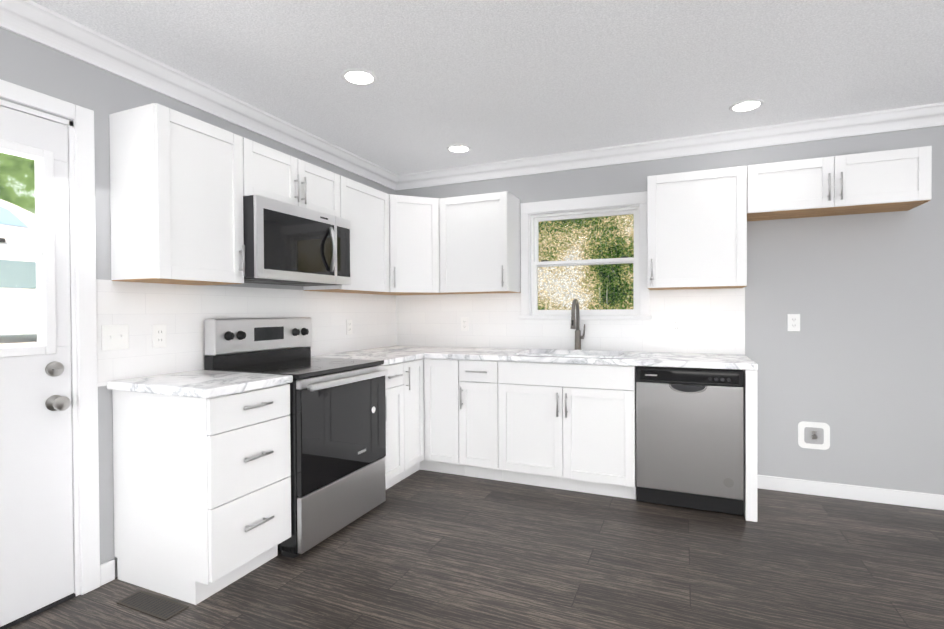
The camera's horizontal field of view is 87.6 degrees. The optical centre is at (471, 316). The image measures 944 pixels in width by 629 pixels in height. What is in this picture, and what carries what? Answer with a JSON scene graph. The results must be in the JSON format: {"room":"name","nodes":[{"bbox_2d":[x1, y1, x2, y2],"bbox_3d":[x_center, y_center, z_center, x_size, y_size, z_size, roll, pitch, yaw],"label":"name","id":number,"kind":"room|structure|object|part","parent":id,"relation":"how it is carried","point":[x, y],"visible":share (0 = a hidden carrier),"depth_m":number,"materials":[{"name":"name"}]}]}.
{"room":"kitchen","nodes":[
{"label":"kitchen","id":0,"kind":"room"},
{"bbox_2d":[0,27,394,577],"bbox_3d":[-1.863,-0.005,1.960,0.140,2.440,5.600,0,1,23],"label":"wall","id":1,"kind":"structure","parent":0,"point":[102,94],"depth_m":2.23,"materials":[{"name":"grey paint"}]},
{"bbox_2d":[0,106,73,627],"bbox_3d":[-1.893,0.202,1.707,0.123,2.023,0.890,0,1,23],"label":"entry door","id":2,"kind":"structure","parent":1,"relation":"in","point":[36,535],"depth_m":2.02,"materials":[{"name":"white paint"}]},
{"bbox_2d":[0,79,99,628],"bbox_3d":[-1.954,0.157,1.726,0.158,2.122,1.084,0,1,23],"label":"door frame","id":3,"kind":"structure","parent":1,"relation":"attached to","point":[84,374],"depth_m":2.14,"materials":[{"name":"white paint"}]},
{"bbox_2d":[101,324,128,350],"bbox_3d":[-1.640,0.097,2.268,0.016,0.116,0.118,0,1,23],"label":"switch plate","id":4,"kind":"object","parent":1,"relation":"attached to","point":[114,337],"visible":1,"depth_m":2.26,"materials":[{"name":"white plastic"}]},
{"bbox_2d":[152,324,166,347],"bbox_3d":[-1.561,0.100,2.461,0.009,0.116,0.072,0,1,23],"label":"outlet","id":5,"kind":"object","parent":1,"relation":"attached to","point":[159,336],"visible":1,"depth_m":2.46,"materials":[{"name":"white plastic"}]},
{"bbox_2d":[109,103,244,284],"bbox_3d":[-1.403,-0.545,2.396,0.360,0.762,0.457,0,1,23],"label":"upper cabinet","id":6,"kind":"object","parent":1,"relation":"attached to","point":[176,194],"visible":1,"depth_m":2.24,"materials":[{"name":"white paint"}]},
{"bbox_2d":[0,0,399,190],"bbox_3d":[-1.765,-1.170,1.904,0.088,0.112,5.600,0,1,23],"label":"crown molding","id":7,"kind":"structure","parent":1,"relation":"attached to","point":[35,22],"depth_m":2.44,"materials":[{"name":"white paint"}]},
{"bbox_2d":[96,279,395,386],"bbox_3d":[-1.189,0.062,3.345,0.005,0.481,2.490,0,1,23],"label":"backsplash","id":8,"kind":"structure","parent":1,"relation":"attached to","point":[184,309],"depth_m":2.66,"materials":[{"name":"white tile"}]},
{"bbox_2d":[243,137,339,216],"bbox_3d":[-1.159,-0.781,2.964,0.360,0.305,0.783,0,1,23],"label":"upper cabinet","id":9,"kind":"object","parent":1,"relation":"attached to","point":[270,173],"visible":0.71,"depth_m":2.84,"materials":[{"name":"white paint"}]},
{"bbox_2d":[243,195,350,285],"bbox_3d":[-1.108,-0.412,2.946,0.467,0.429,0.779,0,1,23],"label":"over-the-range microwave","id":10,"kind":"object","parent":9,"relation":"attached to","point":[289,244],"visible":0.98,"depth_m":2.77,"materials":[{"name":"grey metal"}]},
{"bbox_2d":[303,175,389,292],"bbox_3d":[-0.887,-0.560,3.597,0.360,0.762,0.588,0,1,23],"label":"upper cabinet","id":11,"kind":"object","parent":1,"relation":"attached to","point":[364,209],"visible":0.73,"depth_m":3.55,"materials":[{"name":"white paint"}]},
{"bbox_2d":[346,320,351,334],"bbox_3d":[-0.960,0.086,3.860,0.008,0.116,0.072,0,1,23],"label":"outlet","id":12,"kind":"object","parent":1,"relation":"attached to","point":[348,327],"visible":1,"depth_m":3.85,"materials":[{"name":"white plastic"}]},
{"bbox_2d":[7,470,943,628],"bbox_3d":[0.597,1.261,0.919,5.480,0.100,5.880,0,1,23],"label":"floor","id":13,"kind":"structure","parent":0,"point":[422,549],"depth_m":2.31,"materials":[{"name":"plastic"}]},
{"bbox_2d":[116,590,188,620],"bbox_3d":[-1.339,1.208,2.062,0.310,0.004,0.103,0,1,23],"label":"floor vent","id":14,"kind":"object","parent":13,"relation":"in","point":[159,607],"visible":1,"depth_m":2.05,"materials":[{"name":"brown metal"}]},
{"bbox_2d":[112,384,290,604],"bbox_3d":[-1.256,0.770,2.346,0.665,0.875,0.455,0,1,23],"label":"drawers","id":15,"kind":"object","parent":13,"relation":"on","point":[202,499],"visible":0.92,"depth_m":2.16,"materials":[{"name":"white paint"}]},
{"bbox_2d":[107,370,292,398],"bbox_3d":[-1.271,0.312,2.331,0.650,0.038,0.482,0,1,23],"label":"countertop","id":16,"kind":"structure","parent":15,"relation":"on","point":[206,384],"depth_m":2.21,"materials":[{"name":"stone"}]},
{"bbox_2d":[204,317,387,557],"bbox_3d":[-0.981,0.605,2.890,0.718,1.190,0.758,0,1,23],"label":"range","id":17,"kind":"object","parent":13,"relation":"on","point":[338,432],"visible":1,"depth_m":2.72,"materials":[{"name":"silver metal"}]},
{"bbox_2d":[385,363,403,489],"bbox_3d":[-0.804,0.757,3.399,0.665,0.875,0.307,0,1,23],"label":"base cabinet","id":18,"kind":"object","parent":13,"relation":"on","point":[394,406],"visible":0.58,"depth_m":3.33,"materials":[{"name":"white paint"}]},
{"bbox_2d":[393,358,463,484],"bbox_3d":[-0.449,0.750,3.912,0.912,0.875,0.912,0,1,23],"label":"base cabinet","id":19,"kind":"object","parent":13,"relation":"on","point":[431,414],"visible":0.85,"depth_m":3.63,"materials":[{"name":"white paint"}]},
{"bbox_2d":[311,299,757,369],"bbox_3d":[0.356,0.175,3.391,2.804,0.599,1.220,0,1,23],"label":"countertop","id":20,"kind":"structure","parent":19,"relation":"on","point":[390,355],"depth_m":3.41,"materials":[{"name":"stone"}]},
{"bbox_2d":[515,349,628,357],"bbox_3d":[0.716,0.345,3.534,0.757,0.250,0.482,0,1,23],"label":"sink","id":21,"kind":"object","parent":20,"relation":"in","point":[579,353],"depth_m":3.64,"materials":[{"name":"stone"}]},
{"bbox_2d":[571,299,584,349],"bbox_3d":[0.792,0.069,3.701,0.090,0.398,0.224,0,1,23],"label":"faucet","id":22,"kind":"object","parent":20,"relation":"on","point":[574,325],"depth_m":3.76,"materials":[{"name":"silver metal"}]},
{"bbox_2d":[459,360,502,480],"bbox_3d":[0.159,0.747,3.785,0.304,0.875,0.665,0,1,23],"label":"base cabinet","id":23,"kind":"object","parent":13,"relation":"on","point":[478,425],"visible":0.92,"depth_m":3.52,"materials":[{"name":"white paint"}]},
{"bbox_2d":[498,361,636,499],"bbox_3d":[0.719,0.747,3.544,0.913,0.875,0.665,0,1,23],"label":"base cabinet","id":24,"kind":"object","parent":13,"relation":"on","point":[567,426],"visible":0.94,"depth_m":3.26,"materials":[{"name":"white paint"}]},
{"bbox_2d":[636,366,756,521],"bbox_3d":[1.458,0.745,3.248,0.666,0.875,0.626,0,1,23],"label":"dishwasher","id":25,"kind":"object","parent":13,"relation":"on","point":[689,437],"depth_m":2.96,"materials":[{"name":"grey metal"}]},
{"bbox_3d":[1.736,0.745,3.128,0.060,0.875,0.626,0,1,23],"label":"dishwasher end panel","id":26,"kind":"part","parent":25,"relation":"part of","materials":[{"name":"white wood"}]},
{"bbox_2d":[31,0,943,174],"bbox_3d":[0.583,-1.279,0.894,5.480,0.100,5.880,0,1,23],"label":"ceiling","id":27,"kind":"structure","parent":0,"point":[488,81],"depth_m":2.42,"materials":[{"name":"white paint"}]},
{"bbox_2d":[341,68,376,85],"bbox_3d":[-0.584,-1.235,2.549,0.184,0.007,0.184,0,1,23],"label":"recessed light","id":28,"kind":"object","parent":27,"relation":"in","point":[359,76],"visible":1,"depth_m":2.54,"materials":[{"name":"white plastic"}]},
{"bbox_2d":[447,144,470,152],"bbox_3d":[-0.098,-1.249,3.679,0.184,0.007,0.184,0,1,23],"label":"recessed light","id":29,"kind":"object","parent":27,"relation":"in","point":[458,148],"visible":1,"depth_m":3.67,"materials":[{"name":"white plastic"}]},
{"bbox_2d":[729,99,763,111],"bbox_3d":[1.636,-1.251,2.934,0.184,0.007,0.184,0,1,23],"label":"recessed light","id":30,"kind":"object","parent":27,"relation":"in","point":[747,105],"visible":1,"depth_m":2.92,"materials":[{"name":"white plastic"}]},
{"bbox_2d":[395,125,943,494],"bbox_3d":[1.723,-0.042,3.543,5.480,2.440,0.140,0,1,23],"label":"wall","id":31,"kind":"structure","parent":0,"point":[855,363],"depth_m":3.18,"materials":[{"name":"grey paint"}]},
{"bbox_2d":[358,194,446,294],"bbox_3d":[-0.538,-0.567,4.093,0.609,0.762,0.618,0,1,23],"label":"upper cabinet","id":32,"kind":"object","parent":31,"relation":"attached to","point":[414,251],"visible":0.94,"depth_m":3.89,"materials":[{"name":"white paint"}]},
{"bbox_2d":[461,318,468,330],"bbox_3d":[-0.063,0.070,4.225,0.072,0.116,0.008,0,1,23],"label":"electrical outlet","id":33,"kind":"object","parent":31,"relation":"attached to","point":[464,324],"visible":1,"depth_m":4.22,"materials":[{"name":"white plastic"}]},
{"bbox_2d":[439,191,520,293],"bbox_3d":[0.059,-0.570,3.978,0.579,0.762,0.360,0,1,23],"label":"upper cabinet","id":34,"kind":"object","parent":31,"relation":"attached to","point":[479,243],"visible":1,"depth_m":3.85,"materials":[{"name":"white paint"}]},
{"bbox_2d":[396,288,744,354],"bbox_3d":[0.594,0.045,3.950,2.805,0.481,0.005,0,1,23],"label":"backsplash","id":35,"kind":"structure","parent":31,"relation":"attached to","point":[713,321],"depth_m":3.84,"materials":[{"name":"white tile"}]},
{"bbox_2d":[519,191,650,318],"bbox_3d":[0.871,-0.448,3.867,1.016,0.944,0.148,0,1,23],"label":"window","id":36,"kind":"structure","parent":31,"relation":"in","point":[532,214],"depth_m":3.85,"materials":[{"name":"white paint"}]},
{"bbox_2d":[396,102,943,190],"bbox_3d":[1.712,-1.204,3.409,5.110,0.112,0.088,0,1,23],"label":"crown molding","id":37,"kind":"structure","parent":31,"relation":"attached to","point":[928,115],"depth_m":3.46,"materials":[{"name":"white paint"}]},
{"bbox_2d":[647,166,746,289],"bbox_3d":[1.517,-0.572,3.351,0.595,0.762,0.360,0,1,23],"label":"upper cabinet","id":38,"kind":"object","parent":31,"relation":"attached to","point":[696,229],"visible":0.92,"depth_m":3.22,"materials":[{"name":"white paint"}]},
{"bbox_2d":[787,314,799,330],"bbox_3d":[2.145,0.043,3.282,0.072,0.116,0.008,0,1,23],"label":"electrical outlet","id":39,"kind":"object","parent":31,"relation":"attached to","point":[793,322],"visible":1,"depth_m":3.28,"materials":[{"name":"white plastic"}]},
{"bbox_2d":[798,421,829,449],"bbox_3d":[2.248,0.786,3.236,0.175,0.175,0.028,0,1,23],"label":"outlet box","id":40,"kind":"object","parent":31,"relation":"attached to","point":[813,435],"visible":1,"depth_m":3.24,"materials":[{"name":"white plastic"}]},
{"bbox_2d":[747,146,931,221],"bbox_3d":[2.205,-0.801,3.053,0.904,0.305,0.360,0,1,23],"label":"upper cabinet","id":41,"kind":"object","parent":31,"relation":"attached to","point":[883,181],"visible":0.96,"depth_m":2.92,"materials":[{"name":"white paint"}]},
{"bbox_2d":[757,475,943,509],"bbox_3d":[2.988,1.131,2.930,2.393,0.092,0.014,0,1,23],"label":"baseboard","id":42,"kind":"structure","parent":31,"relation":"attached to","point":[843,491],"depth_m":3.16,"materials":[{"name":"white paint"}]},
{"label":"outside","id":43,"kind":"structure","parent":0,"visible":0},
{"bbox_3d":[-5.546,1.303,2.253,6.859,0.100,16.000,0,1,23],"label":"ground","id":44,"kind":"structure","parent":43,"visible":0},
{"bbox_2d":[0,199,36,346],"bbox_3d":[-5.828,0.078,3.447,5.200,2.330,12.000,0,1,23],"label":"car","id":45,"kind":"object","parent":44,"relation":"on","point":[22,265],"depth_m":3.97,"materials":[{"name":"white car paint"},{"name":"tinted glass"},{"name":"black rubber"}]},
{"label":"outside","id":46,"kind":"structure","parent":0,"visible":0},
{"bbox_2d":[0,152,36,329],"bbox_3d":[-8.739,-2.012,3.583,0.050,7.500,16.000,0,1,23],"label":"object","id":47,"kind":"structure","parent":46,"point":[27,175],"depth_m":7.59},
{"bbox_2d":[538,214,633,309],"bbox_3d":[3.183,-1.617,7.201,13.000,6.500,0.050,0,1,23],"label":"window glass","id":48,"kind":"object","parent":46,"point":[592,235],"depth_m":7.77,"materials":[{"name":"clear glass"}]}
]}

